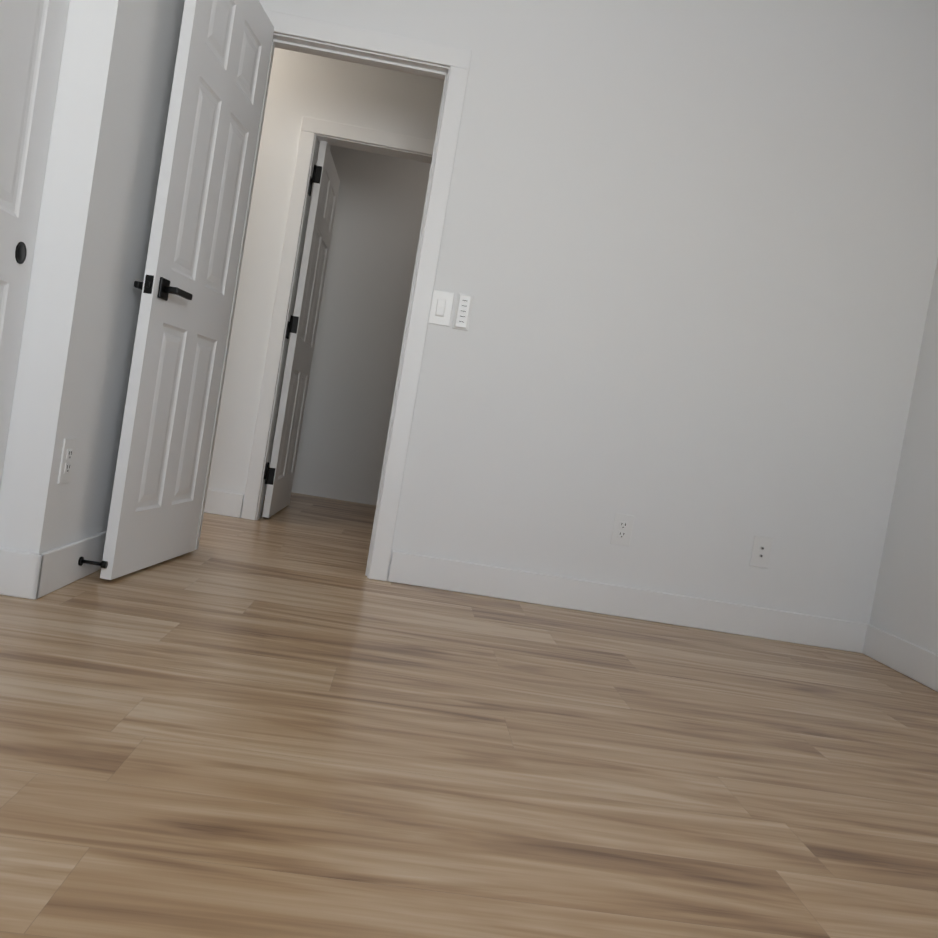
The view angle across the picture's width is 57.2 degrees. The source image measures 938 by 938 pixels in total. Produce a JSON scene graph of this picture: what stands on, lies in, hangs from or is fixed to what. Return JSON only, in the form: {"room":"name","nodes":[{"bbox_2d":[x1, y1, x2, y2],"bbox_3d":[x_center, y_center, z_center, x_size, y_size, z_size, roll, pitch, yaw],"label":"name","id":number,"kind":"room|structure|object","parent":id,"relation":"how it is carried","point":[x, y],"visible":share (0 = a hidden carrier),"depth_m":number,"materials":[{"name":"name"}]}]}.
{"room":"empty bedroom","nodes":[
{"label":"empty bedroom","id":0,"kind":"room"},
{"bbox_2d":[0,0,184,553],"bbox_3d":[-0.981,-0.944,1.080,0.170,2.740,4.520,9,2,-4],"label":"wall","id":1,"kind":"structure","parent":0,"point":[111,108],"depth_m":2.37,"materials":[{"name":"white paint"}]},
{"bbox_2d":[0,0,69,488],"bbox_3d":[-1.139,-0.653,1.865,0.038,1.977,0.880,9,2,-4],"label":"closet door","id":2,"kind":"structure","parent":1,"relation":"in","point":[32,34],"depth_m":2.19,"materials":[{"name":"white paint"}]},
{"bbox_2d":[8,531,106,599],"bbox_3d":[-1.215,0.267,2.868,0.060,0.125,1.055,9,2,-4],"label":"baseboard","id":3,"kind":"structure","parent":1,"relation":"attached to","point":[28,575],"depth_m":2.44,"materials":[{"name":"white paint"}]},
{"bbox_2d":[78,557,107,567],"bbox_3d":[-1.151,0.288,2.635,0.080,0.028,0.028,9,2,-4],"label":"door stop","id":4,"kind":"object","parent":3,"relation":"attached to","point":[102,564],"visible":1,"depth_m":2.63,"materials":[{"name":"black metal"}]},
{"bbox_2d":[57,438,75,483],"bbox_3d":[-1.137,-0.023,2.438,0.010,0.128,0.080,9,2,-4],"label":"outlet","id":5,"kind":"object","parent":1,"relation":"attached to","point":[66,462],"visible":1,"depth_m":2.43,"materials":[{"name":"white plastic"}]},
{"bbox_2d":[208,47,303,492],"bbox_3d":[-1.252,-1.223,6.501,0.150,2.740,4.050,9,2,-4],"label":"wall","id":6,"kind":"structure","parent":0,"point":[285,70],"depth_m":4.49,"materials":[{"name":"white paint"}]},
{"bbox_2d":[204,489,243,512],"bbox_3d":[-1.527,0.058,6.486,0.015,0.125,3.945,9,2,-4],"label":"baseboard","id":7,"kind":"structure","parent":6,"relation":"attached to","point":[217,502],"depth_m":4.52,"materials":[{"name":"white paint"}]},
{"bbox_2d":[236,53,443,517],"bbox_3d":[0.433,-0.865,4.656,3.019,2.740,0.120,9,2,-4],"label":"wall","id":8,"kind":"structure","parent":0,"point":[378,216],"depth_m":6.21,"materials":[{"name":"white paint"}]},
{"bbox_2d":[0,492,937,937],"bbox_3d":[-1.347,0.301,3.732,6.284,0.060,9.720,9,2,-4],"label":"floor","id":9,"kind":"structure","parent":0,"point":[290,720],"depth_m":1.69,"materials":[{"name":"brown wood"}]},
{"bbox_2d":[259,0,937,623],"bbox_3d":[0.021,-0.882,3.475,4.004,2.740,0.120,9,2,-4],"label":"wall","id":10,"kind":"structure","parent":0,"point":[689,254],"depth_m":3.48,"materials":[{"name":"white paint"}]},
{"bbox_2d":[100,0,273,579],"bbox_3d":[-0.967,-0.678,2.977,0.161,2.035,0.729,9,2,-4],"label":"bedroom door","id":11,"kind":"structure","parent":10,"relation":"in","point":[186,286],"depth_m":2.89,"materials":[{"name":"white paint"}]},
{"bbox_2d":[195,10,471,580],"bbox_3d":[-0.588,-0.664,3.448,0.861,2.115,0.156,9,2,-4],"label":"door frame","id":12,"kind":"structure","parent":10,"relation":"attached to","point":[449,66],"depth_m":3.39,"materials":[{"name":"white paint"}]},
{"bbox_2d":[428,289,473,330],"bbox_3d":[-0.074,-0.633,3.411,0.168,0.144,0.022,9,2,-4],"label":"light switch","id":13,"kind":"object","parent":10,"relation":"attached to","point":[441,308],"visible":1,"depth_m":3.41,"materials":[{"name":"white plastic"}]},
{"bbox_2d":[610,513,633,546],"bbox_3d":[0.626,0.248,3.509,0.080,0.128,0.010,9,2,-4],"label":"outlet","id":14,"kind":"object","parent":10,"relation":"attached to","point":[622,529],"visible":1,"depth_m":3.51,"materials":[{"name":"white plastic"}]},
{"bbox_2d":[388,551,863,652],"bbox_3d":[0.665,0.548,3.525,1.994,0.125,0.015,9,2,-4],"label":"baseboard","id":15,"kind":"structure","parent":10,"relation":"attached to","point":[405,568],"depth_m":3.52,"materials":[{"name":"white paint"}]},
{"bbox_2d":[749,535,772,567],"bbox_3d":[1.207,0.342,3.549,0.080,0.128,0.014,9,2,-4],"label":"outlet plate","id":16,"kind":"object","parent":10,"relation":"attached to","point":[761,551],"visible":1,"depth_m":3.55,"materials":[{"name":"white plastic"}]},
{"bbox_2d":[869,258,937,653],"bbox_3d":[2.080,-0.448,1.301,0.120,2.740,4.520,9,2,-4],"label":"wall","id":17,"kind":"structure","parent":0,"point":[905,605],"depth_m":3.43,"materials":[{"name":"white paint"}]},
{"bbox_2d":[860,623,937,691],"bbox_3d":[1.797,0.827,1.412,0.015,0.125,4.400,9,2,-4],"label":"baseboard","id":18,"kind":"structure","parent":17,"relation":"attached to","point":[919,664],"depth_m":3.32,"materials":[{"name":"white paint"}]},
{"bbox_3d":[-1.266,-1.203,5.985,6.284,2.740,5.080,9,2,-4],"label":"wall","id":19,"kind":"structure","parent":0,"visible":0},
{"bbox_2d":[262,141,339,517],"bbox_3d":[-0.962,-0.761,4.974,0.047,2.030,0.792,9,2,-4],"label":"hall door","id":20,"kind":"structure","parent":19,"relation":"in","point":[304,318],"depth_m":4.80,"materials":[{"name":"white paint"}]},
{"bbox_2d":[241,116,434,519],"bbox_3d":[-0.570,-0.710,4.591,0.945,2.115,0.138,9,2,-4],"label":"door frame","id":21,"kind":"structure","parent":19,"relation":"attached to","point":[314,132],"depth_m":4.46,"materials":[{"name":"white paint"}]}
]}

